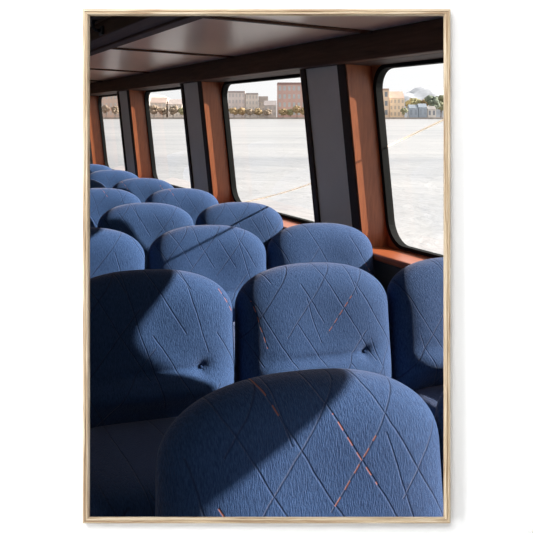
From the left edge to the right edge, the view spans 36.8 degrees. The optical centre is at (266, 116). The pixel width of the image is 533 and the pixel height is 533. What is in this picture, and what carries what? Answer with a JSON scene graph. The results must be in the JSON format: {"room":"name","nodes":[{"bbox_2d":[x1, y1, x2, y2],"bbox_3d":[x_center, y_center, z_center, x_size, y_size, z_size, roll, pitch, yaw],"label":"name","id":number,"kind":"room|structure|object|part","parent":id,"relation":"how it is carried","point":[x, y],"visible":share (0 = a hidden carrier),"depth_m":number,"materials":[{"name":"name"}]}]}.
{"room":"ship interior","nodes":[
{"label":"ship interior","id":0,"kind":"room"},
{"bbox_2d":[90,16,111,26],"bbox_3d":[-3.320,-0.577,5.855,3.262,0.228,12.600,0,0,-24],"label":"ceiling","id":1,"kind":"structure","parent":0,"point":[100,18],"depth_m":3.84,"materials":[{"name":"brown wood"}]},
{"bbox_2d":[90,16,207,55],"bbox_3d":[-1.870,-0.435,6.522,0.173,0.116,12.564,0,0,-24],"label":"beam","id":2,"kind":"structure","parent":1,"relation":"attached to","point":[118,30],"depth_m":3.65,"materials":[{"name":"brown wood"}]},
{"bbox_2d":[91,20,103,35],"bbox_3d":[-0.827,-0.441,3.901,0.055,0.086,0.060,0,0,-24],"label":"ceiling hook","id":3,"kind":"object","parent":2,"relation":"attached to","point":[100,30],"visible":0.92,"depth_m":3.89,"materials":[{"name":"metal"}]},
{"bbox_3d":[-0.807,-0.420,3.910,0.012,0.044,0.060,2,-1,-24],"label":"plate","id":4,"kind":"part","parent":3,"relation":"part of","materials":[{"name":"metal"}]},
{"bbox_2d":[149,94,169,105],"bbox_3d":[-153.562,-12.945,930.000,157.500,29.671,60.000,0,0,0],"label":"hill","id":5,"kind":"structure","parent":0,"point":[153,95],"depth_m":940.48,"materials":[{"name":"white"}]},
{"bbox_2d":[90,65,351,226],"bbox_3d":[-0.481,0.496,6.835,0.404,1.882,13.123,0,0,-24],"label":"wall","id":6,"kind":"structure","parent":0,"point":[322,82],"depth_m":4.69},
{"bbox_2d":[90,92,116,169],"bbox_3d":[-1.927,0.232,9.980,0.307,1.053,1.840,0,0,-24],"label":"window","id":7,"kind":"structure","parent":6,"relation":"in","point":[97,133],"depth_m":10.79,"materials":[{"name":"brown wood"}]},
{"bbox_2d":[117,91,126,170],"bbox_3d":[-1.635,0.233,9.092,0.128,1.055,0.059,0,0,-24],"label":"trim","id":8,"kind":"structure","parent":6,"relation":"attached to","point":[118,97],"depth_m":9.07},
{"bbox_2d":[126,90,137,176],"bbox_3d":[-1.445,0.233,8.665,0.128,1.055,0.084,0,0,-24],"label":"trim","id":9,"kind":"structure","parent":6,"relation":"attached to","point":[128,96],"depth_m":8.65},
{"bbox_2d":[129,84,182,187],"bbox_3d":[-0.974,0.232,7.843,0.307,1.053,1.840,0,0,-24],"label":"window","id":10,"kind":"structure","parent":6,"relation":"in","point":[139,98],"depth_m":8.64,"materials":[{"name":"brown wood"}]},
{"bbox_2d":[180,84,193,188],"bbox_3d":[-0.683,0.233,6.955,0.128,1.055,0.059,0,0,-24],"label":"trim","id":11,"kind":"structure","parent":6,"relation":"attached to","point":[181,85],"depth_m":6.94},
{"bbox_2d":[197,81,212,194],"bbox_3d":[-0.492,0.233,6.528,0.128,1.055,0.084,0,0,-24],"label":"trim","id":12,"kind":"structure","parent":6,"relation":"attached to","point":[200,93],"depth_m":6.51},
{"bbox_2d":[201,70,314,228],"bbox_3d":[-0.022,0.232,5.705,0.307,1.053,1.840,0,0,-24],"label":"window","id":13,"kind":"structure","parent":6,"relation":"in","point":[215,92],"depth_m":6.50,"materials":[{"name":"brown wood"}]},
{"bbox_3d":[0.049,0.220,5.737,0.145,1.016,1.800,0,0,-24],"label":"casing","id":14,"kind":"part","parent":13,"relation":"part of","materials":[{"name":"brown wood"}]},
{"bbox_3d":[-0.005,0.737,5.713,0.216,0.036,1.840,2,-1,-24],"label":"sill","id":15,"kind":"part","parent":13,"relation":"part of","materials":[{"name":"brown wood"}]},
{"bbox_2d":[90,18,442,94],"bbox_3d":[-0.683,-0.355,6.764,0.085,0.143,13.087,0,0,-24],"label":"beam","id":16,"kind":"structure","parent":6,"relation":"attached to","point":[424,37],"depth_m":4.60,"materials":[{"name":"brown wood"}]},
{"bbox_2d":[300,69,320,222],"bbox_3d":[0.270,0.233,4.818,0.128,1.055,0.059,0,0,-24],"label":"trim","id":17,"kind":"structure","parent":6,"relation":"attached to","point":[302,71],"depth_m":4.80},
{"bbox_2d":[245,119,442,201],"bbox_3d":[-0.255,0.219,6.673,0.030,2.259,11.602,0,0,-24],"label":"mooring rope","id":18,"kind":"object","parent":6,"relation":"attached to","point":[431,125],"visible":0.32,"depth_m":4.53,"materials":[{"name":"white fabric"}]},
{"bbox_2d":[337,64,360,230],"bbox_3d":[0.460,0.233,4.391,0.128,1.055,0.084,0,0,-24],"label":"trim","id":19,"kind":"structure","parent":6,"relation":"attached to","point":[341,70],"depth_m":4.38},
{"bbox_2d":[345,52,442,267],"bbox_3d":[0.931,0.232,3.568,0.307,1.053,1.840,0,0,-24],"label":"window","id":20,"kind":"structure","parent":6,"relation":"in","point":[365,80],"depth_m":4.37,"materials":[{"name":"brown wood"}]},
{"bbox_3d":[0.947,0.737,3.575,0.216,0.036,1.840,2,-1,-24],"label":"sill","id":21,"kind":"part","parent":20,"relation":"part of","materials":[{"name":"brown wood"}]},
{"bbox_3d":[1.001,0.220,3.599,0.145,1.016,1.800,0,0,-24],"label":"casing","id":22,"kind":"part","parent":20,"relation":"part of","materials":[{"name":"brown wood"}]},
{"bbox_2d":[0,0,532,532],"bbox_3d":[0.000,0.100,0.729,3.200,2.520,0.030,0,0,0],"label":"wall","id":23,"kind":"structure","parent":0,"point":[41,41],"depth_m":0.71,"materials":[{"name":"white paint"}]},
{"bbox_2d":[83,9,449,522],"bbox_3d":[0.000,0.132,0.710,0.325,0.454,0.009,0,0,0],"label":"picture frame","id":24,"kind":"object","parent":23,"relation":"attached to","point":[87,13],"visible":1,"depth_m":0.71,"materials":[{"name":"brown wood"}]},
{"bbox_3d":[0.000,-0.092,0.710,0.325,0.006,0.009,0,0,0],"label":"rail","id":25,"kind":"part","parent":24,"relation":"part of","materials":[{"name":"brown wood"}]},
{"bbox_3d":[0.000,0.357,0.710,0.325,0.004,0.009,0,0,0],"label":"rail","id":26,"kind":"part","parent":24,"relation":"part of","materials":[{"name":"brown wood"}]},
{"bbox_2d":[90,16,442,82],"bbox_3d":[-0.963,-0.489,6.518,1.593,0.160,13.309,0,0,-24],"label":"ceiling","id":27,"kind":"structure","parent":0,"point":[202,36],"depth_m":4.56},
{"bbox_2d":[90,68,149,72],"bbox_3d":[-1.610,-0.443,7.439,1.080,0.057,0.040,0,0,-24],"label":"trim","id":28,"kind":"structure","parent":27,"relation":"attached to","point":[90,68],"depth_m":7.53,"materials":[{"name":"brown wood"}]},
{"bbox_2d":[113,47,234,57],"bbox_3d":[-0.723,-0.443,5.448,1.080,0.057,0.040,0,0,-24],"label":"trim","id":29,"kind":"structure","parent":27,"relation":"attached to","point":[116,48],"depth_m":5.47,"materials":[{"name":"brown wood"}]},
{"bbox_2d":[205,16,371,33],"bbox_3d":[0.026,-0.443,3.767,1.080,0.057,0.040,0,0,-24],"label":"trim","id":30,"kind":"structure","parent":27,"relation":"attached to","point":[208,17],"depth_m":3.78,"materials":[{"name":"brown wood"}]},
{"bbox_2d":[373,259,402,291],"bbox_3d":[-0.518,1.097,6.818,0.084,0.664,13.123,0,0,-24],"label":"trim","id":31,"kind":"structure","parent":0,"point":[383,272],"depth_m":4.19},
{"bbox_3d":[-2.517,1.394,5.825,4.850,0.100,13.309,2,-1,-24],"label":"floor","id":32,"kind":"structure","parent":0,"visible":0},
{"bbox_2d":[90,216,94,226],"bbox_3d":[-1.193,0.939,4.372,0.632,0.874,0.684,0,0,-24],"label":"passenger seat","id":33,"kind":"object","parent":32,"relation":"on","point":[92,224],"visible":0.02,"depth_m":4.69,"materials":[{"name":"blue fabric"}]},
{"bbox_2d":[90,179,105,187],"bbox_3d":[-1.557,0.961,6.619,0.632,0.874,0.684,0,0,-24],"label":"passenger seat","id":34,"kind":"object","parent":32,"relation":"on","point":[93,183],"visible":0.02,"depth_m":6.90,"materials":[{"name":"blue fabric"}]},
{"bbox_2d":[90,164,111,172],"bbox_3d":[-1.934,0.984,8.969,0.632,0.874,0.684,0,0,-24],"label":"passenger seat","id":35,"kind":"object","parent":32,"relation":"on","point":[93,167],"visible":0.04,"depth_m":9.20,"materials":[{"name":"blue fabric"}]},
{"bbox_2d":[90,170,137,187],"bbox_3d":[-1.486,0.984,7.964,0.632,0.874,0.684,0,0,-24],"label":"passenger seat","id":36,"kind":"object","parent":32,"relation":"on","point":[108,178],"visible":0.2,"depth_m":8.14,"materials":[{"name":"blue fabric"}]},
{"bbox_2d":[90,188,140,226],"bbox_3d":[-1.109,0.961,5.614,0.632,0.874,0.684,0,0,-24],"label":"passenger seat","id":37,"kind":"object","parent":32,"relation":"on","point":[102,200],"visible":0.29,"depth_m":5.81,"materials":[{"name":"blue fabric"}]},
{"bbox_2d":[90,227,144,277],"bbox_3d":[-0.746,0.939,3.367,0.632,0.874,0.684,0,0,-24],"label":"passenger seat","id":38,"kind":"object","parent":32,"relation":"on","point":[111,251],"visible":0.16,"depth_m":3.61,"materials":[{"name":"blue fabric"}]},
{"bbox_2d":[112,178,173,202],"bbox_3d":[-0.997,0.984,6.868,0.632,0.874,0.684,0,0,-24],"label":"passenger seat","id":39,"kind":"object","parent":32,"relation":"on","point":[142,188],"visible":0.25,"depth_m":7.04,"materials":[{"name":"blue fabric"}]},
{"bbox_2d":[97,203,193,268],"bbox_3d":[-0.634,0.962,4.621,0.632,0.874,0.684,0,0,-24],"label":"passenger seat","id":40,"kind":"object","parent":32,"relation":"on","point":[144,222],"visible":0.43,"depth_m":4.79,"materials":[{"name":"blue fabric"}]},
{"bbox_2d":[90,269,234,516],"bbox_3d":[-0.298,0.939,2.363,0.632,0.874,0.684,0,0,-24],"label":"passenger seat","id":41,"kind":"object","parent":32,"relation":"on","point":[162,341],"visible":0.62,"depth_m":2.50,"materials":[{"name":"blue fabric"}]},
{"bbox_2d":[90,417,176,516],"bbox_3d":[-0.274,1.024,2.302,0.596,0.165,0.555,2,-1,-24],"label":"seat cushion","id":42,"kind":"object","parent":41,"relation":"on","point":[123,450],"depth_m":2.16,"materials":[{"name":"blue fabric"}]},
{"bbox_3d":[-0.383,0.740,2.572,0.632,0.474,0.232,2,-1,-24],"label":"backrest","id":43,"kind":"part","parent":41,"relation":"part of","materials":[{"name":"blue fabric"}]},
{"bbox_2d":[145,188,218,224],"bbox_3d":[-0.550,0.984,5.863,0.632,0.874,0.684,0,0,-24],"label":"passenger seat","id":44,"kind":"object","parent":32,"relation":"on","point":[192,201],"visible":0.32,"depth_m":6.06,"materials":[{"name":"blue fabric"}]},
{"bbox_2d":[148,225,266,363],"bbox_3d":[-0.186,0.962,3.617,0.632,0.874,0.684,0,0,-24],"label":"passenger seat","id":45,"kind":"object","parent":32,"relation":"on","point":[229,256],"visible":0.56,"depth_m":3.79,"materials":[{"name":"blue fabric"}]},
{"bbox_3d":[-0.271,0.763,3.826,0.632,0.474,0.232,2,-1,-24],"label":"backrest","id":46,"kind":"part","parent":45,"relation":"part of","materials":[{"name":"blue fabric"}]},
{"bbox_2d":[233,322,234,363],"bbox_3d":[-0.162,1.047,3.557,0.596,0.165,0.555,2,-1,-24],"label":"seat cushion","id":47,"kind":"object","parent":45,"relation":"on","point":[233,322],"depth_m":3.51,"materials":[{"name":"blue fabric"}]},
{"bbox_2d":[195,202,282,267],"bbox_3d":[-0.074,0.985,4.871,0.632,0.874,0.684,0,0,-24],"label":"passenger seat","id":48,"kind":"object","parent":32,"relation":"on","point":[261,220],"visible":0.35,"depth_m":5.07,"materials":[{"name":"blue fabric"}]},
{"bbox_2d":[155,368,442,516],"bbox_3d":[0.170,0.939,1.312,0.632,0.874,0.684,0,0,-24],"label":"passenger seat","id":49,"kind":"object","parent":32,"relation":"on","point":[327,442],"visible":0.93,"depth_m":1.49,"materials":[{"name":"blue fabric"}]},
{"bbox_2d":[235,262,392,381],"bbox_3d":[0.262,0.962,2.612,0.632,0.874,0.684,0,0,-24],"label":"passenger seat","id":50,"kind":"object","parent":32,"relation":"on","point":[315,315],"visible":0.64,"depth_m":2.77,"materials":[{"name":"blue fabric"}]},
{"bbox_2d":[267,223,373,275],"bbox_3d":[0.373,0.985,3.866,0.632,0.874,0.684,0,0,-24],"label":"passenger seat","id":51,"kind":"object","parent":32,"relation":"on","point":[308,242],"visible":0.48,"depth_m":4.04,"materials":[{"name":"blue fabric"}]},
{"bbox_2d":[386,257,442,415],"bbox_3d":[0.821,0.985,2.861,0.632,0.874,0.684,0,0,-24],"label":"passenger seat","id":52,"kind":"object","parent":32,"relation":"on","point":[414,295],"visible":0.32,"depth_m":2.94,"materials":[{"name":"blue fabric"}]},
{"bbox_2d":[414,385,442,415],"bbox_3d":[0.845,1.070,2.801,0.596,0.165,0.555,2,-1,-24],"label":"seat cushion","id":53,"kind":"object","parent":52,"relation":"on","point":[430,394],"depth_m":2.85,"materials":[{"name":"blue fabric"}]},
{"bbox_2d":[434,392,442,489],"bbox_3d":[0.730,0.962,1.562,0.632,0.874,0.684,0,0,-24],"label":"passenger seat","id":54,"kind":"object","parent":32,"relation":"on","point":[438,416],"visible":0.06,"depth_m":1.68,"materials":[{"name":"blue fabric"}]},
{"label":"outside","id":55,"kind":"structure","parent":0,"visible":0},
{"bbox_2d":[103,117,442,118],"bbox_3d":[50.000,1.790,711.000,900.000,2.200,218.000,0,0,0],"label":"quay","id":56,"kind":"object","parent":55,"point":[103,117],"depth_m":602.06,"materials":[{"name":"concrete"}]},
{"bbox_2d":[102,105,109,112],"bbox_3d":[-122.964,-4.097,611.210,6.957,9.594,5.046,0,0,0],"label":"tree","id":57,"kind":"object","parent":56,"relation":"on","point":[105,108],"visible":0.99,"depth_m":609.45,"materials":[{"name":"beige plant"}]},
{"bbox_2d":[102,96,118,116],"bbox_3d":[-122.067,-9.271,636.000,17.370,19.923,16.800,0,0,0],"label":"waterfront building","id":58,"kind":"structure","parent":56,"relation":"on","point":[111,101],"depth_m":628.03,"materials":[{"name":"beige"}]},
{"bbox_2d":[110,106,118,113],"bbox_3d":[-116.015,-3.797,610.896,6.456,8.996,4.875,0,0,0],"label":"tree","id":59,"kind":"object","parent":56,"relation":"on","point":[113,108],"visible":0.99,"depth_m":610.05,"materials":[{"name":"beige plant"}]},
{"bbox_2d":[149,105,158,113],"bbox_3d":[-85.674,-4.236,611.151,8.565,9.879,5.977,0,0,0],"label":"tree","id":60,"kind":"object","parent":56,"relation":"on","point":[153,108],"visible":1,"depth_m":609.60,"materials":[{"name":"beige plant"}]},
{"bbox_2d":[150,97,167,116],"bbox_3d":[-85.172,-7.309,636.000,12.660,15.998,16.800,0,0,0],"label":"waterfront building","id":61,"kind":"structure","parent":56,"relation":"on","point":[161,102],"depth_m":628.03,"materials":[{"name":"beige"}]},
{"bbox_2d":[158,107,167,114],"bbox_3d":[-79.507,-3.259,610.865,7.760,7.927,5.849,0,0,0],"label":"tree","id":62,"kind":"object","parent":56,"relation":"on","point":[163,111],"visible":1,"depth_m":609.75,"materials":[{"name":"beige plant"}]},
{"bbox_2d":[168,105,177,114],"bbox_3d":[-70.929,-4.033,611.214,8.082,9.475,6.426,0,0,0],"label":"tree","id":63,"kind":"object","parent":56,"relation":"on","point":[174,109],"visible":1,"depth_m":609.52,"materials":[{"name":"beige plant"}]},
{"bbox_2d":[168,99,182,116],"bbox_3d":[-71.828,-6.524,636.000,11.090,14.428,16.800,0,0,0],"label":"waterfront building","id":64,"kind":"structure","parent":56,"relation":"on","point":[172,102],"depth_m":628.03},
{"bbox_2d":[178,107,182,114],"bbox_3d":[-64.299,-3.135,610.833,6.740,7.677,5.103,0,0,0],"label":"tree","id":65,"kind":"object","parent":56,"relation":"on","point":[180,110],"visible":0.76,"depth_m":609.75,"materials":[{"name":"yellow plant"}]},
{"bbox_2d":[229,107,238,114],"bbox_3d":[-25.219,-3.180,610.881,8.145,7.770,6.551,0,0,0],"label":"tree","id":66,"kind":"object","parent":56,"relation":"on","point":[233,110],"visible":0.99,"depth_m":609.30,"materials":[{"name":"yellow plant"}]},
{"bbox_2d":[228,91,245,116],"bbox_3d":[-23.700,-9.727,642.000,13.530,20.835,20.800,0,0,0],"label":"waterfront building","id":67,"kind":"structure","parent":56,"relation":"on","point":[236,99],"depth_m":632.03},
{"bbox_2d":[237,107,245,114],"bbox_3d":[-18.990,-3.271,610.541,7.382,7.954,5.183,0,0,0],"label":"tree","id":68,"kind":"object","parent":56,"relation":"on","point":[242,111],"visible":1,"depth_m":609.45,"materials":[{"name":"yellow plant"}]},
{"bbox_2d":[245,108,254,114],"bbox_3d":[-12.745,-2.726,610.743,8.709,6.866,5.459,0,0,0],"label":"tree","id":69,"kind":"object","parent":56,"relation":"on","point":[249,111],"visible":1,"depth_m":609.15,"materials":[{"name":"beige plant"}]},
{"bbox_2d":[245,93,257,116],"bbox_3d":[-11.616,-8.908,640.000,9.944,19.196,20.800,0,0,0],"label":"waterfront building","id":70,"kind":"structure","parent":56,"relation":"on","point":[251,99],"depth_m":630.03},
{"bbox_2d":[254,108,262,114],"bbox_3d":[-6.199,-2.902,611.020,7.517,7.217,5.167,0,0,0],"label":"tree","id":71,"kind":"object","parent":56,"relation":"on","point":[258,111],"visible":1,"depth_m":609.75,"materials":[{"name":"yellow plant"}]},
{"bbox_2d":[258,96,267,116],"bbox_3d":[-2.576,-7.778,643.000,7.629,16.936,18.800,0,0,0],"label":"waterfront building","id":72,"kind":"structure","parent":56,"relation":"on","point":[261,99],"depth_m":634.04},
{"bbox_2d":[263,109,271,114],"bbox_3d":[0.807,-2.634,610.866,6.596,6.679,5.059,0,0,0],"label":"tree","id":73,"kind":"object","parent":56,"relation":"on","point":[267,111],"visible":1,"depth_m":609.45,"materials":[{"name":"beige plant"}]},
{"bbox_2d":[264,101,276,116],"bbox_3d":[2.892,-5.825,622.000,9.741,13.030,10.800,0,0,0],"label":"waterfront building","id":74,"kind":"structure","parent":56,"relation":"on","point":[271,105],"depth_m":616.93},
{"bbox_2d":[278,108,287,114],"bbox_3d":[12.812,-2.731,611.344,8.302,6.876,5.733,0,0,0],"label":"tree","id":75,"kind":"object","parent":56,"relation":"on","point":[283,111],"visible":1,"depth_m":609.45,"materials":[{"name":"yellow plant"}]},
{"bbox_2d":[277,82,303,116],"bbox_3d":[19.821,-13.000,640.000,22.472,27.380,24.800,0,0,0],"label":"waterfront building","id":76,"kind":"structure","parent":56,"relation":"on","point":[289,94],"depth_m":628.03,"materials":[{"name":"red brick"}]},
{"bbox_2d":[287,109,293,115],"bbox_3d":[18.071,-2.724,611.091,5.828,6.860,5.047,0,0,0],"label":"tree","id":77,"kind":"object","parent":56,"relation":"on","point":[290,111],"visible":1,"depth_m":609.75,"materials":[{"name":"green plant"}]},
{"bbox_2d":[292,105,300,113],"bbox_3d":[23.076,-3.942,611.150,6.922,9.288,5.363,0,0,0],"label":"tree","id":78,"kind":"object","parent":56,"relation":"on","point":[296,109],"visible":1,"depth_m":609.45,"materials":[{"name":"yellow plant"}]},
{"bbox_2d":[383,88,388,116],"bbox_3d":[88.778,-10.557,631.000,13.339,22.495,16.800,0,0,0],"label":"waterfront building","id":79,"kind":"structure","parent":56,"relation":"on","point":[385,90],"depth_m":622.99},
{"bbox_2d":[389,91,403,116],"bbox_3d":[102.116,-9.632,635.000,11.837,20.644,18.800,0,0,0],"label":"waterfront building","id":80,"kind":"structure","parent":56,"relation":"on","point":[396,98],"depth_m":626.04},
{"bbox_2d":[400,108,407,114],"bbox_3d":[105.097,-3.036,610.922,6.164,7.477,4.024,0,0,0],"label":"tree","id":81,"kind":"object","parent":56,"relation":"on","point":[403,110],"visible":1,"depth_m":609.90,"materials":[{"name":"green plant"}]},
{"bbox_2d":[407,105,417,116],"bbox_3d":[113.558,-4.290,622.000,7.053,9.960,8.800,0,0,0],"label":"waterfront building","id":82,"kind":"structure","parent":56,"relation":"on","point":[412,109],"depth_m":617.99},
{"bbox_2d":[406,98,420,107],"bbox_3d":[117.411,-7.061,638.026,12.070,15.526,9.415,0,0,0],"label":"tree","id":83,"kind":"object","parent":56,"relation":"on","point":[412,101],"visible":0.55,"depth_m":635.59,"materials":[{"name":"yellow plant"}]},
{"bbox_2d":[417,104,426,116],"bbox_3d":[120.742,-4.676,622.000,6.589,10.732,8.800,0,0,0],"label":"waterfront building","id":84,"kind":"structure","parent":56,"relation":"on","point":[422,108],"depth_m":617.99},
{"bbox_2d":[427,106,435,116],"bbox_3d":[127.694,-3.711,622.000,6.589,8.801,8.800,0,0,0],"label":"waterfront building","id":85,"kind":"structure","parent":56,"relation":"on","point":[431,110],"depth_m":617.99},
{"bbox_2d":[424,95,439,109],"bbox_3d":[131.590,-8.264,635.687,12.713,17.932,10.274,0,0,0],"label":"tree","id":86,"kind":"object","parent":56,"relation":"on","point":[431,100],"visible":0.8,"depth_m":633.26,"materials":[{"name":"green plant"}]},
{"bbox_2d":[436,95,442,116],"bbox_3d":[141.760,-8.449,648.033,14.374,18.300,9.380,0,0,0],"label":"tree","id":87,"kind":"object","parent":56,"relation":"on","point":[440,97],"visible":0.39,"depth_m":646.07,"materials":[{"name":"green plant"}]},
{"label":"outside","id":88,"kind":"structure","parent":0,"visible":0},
{"bbox_2d":[103,119,442,254],"bbox_3d":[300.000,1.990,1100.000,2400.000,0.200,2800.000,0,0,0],"label":"water","id":89,"kind":"structure","parent":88,"point":[270,156],"depth_m":31.50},
{"bbox_2d":[403,87,442,116],"bbox_3d":[195.188,-16.988,930.000,135.000,37.755,60.000,0,0,0],"label":"hill","id":90,"kind":"structure","parent":89,"relation":"on","point":[420,93],"depth_m":925.34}
]}

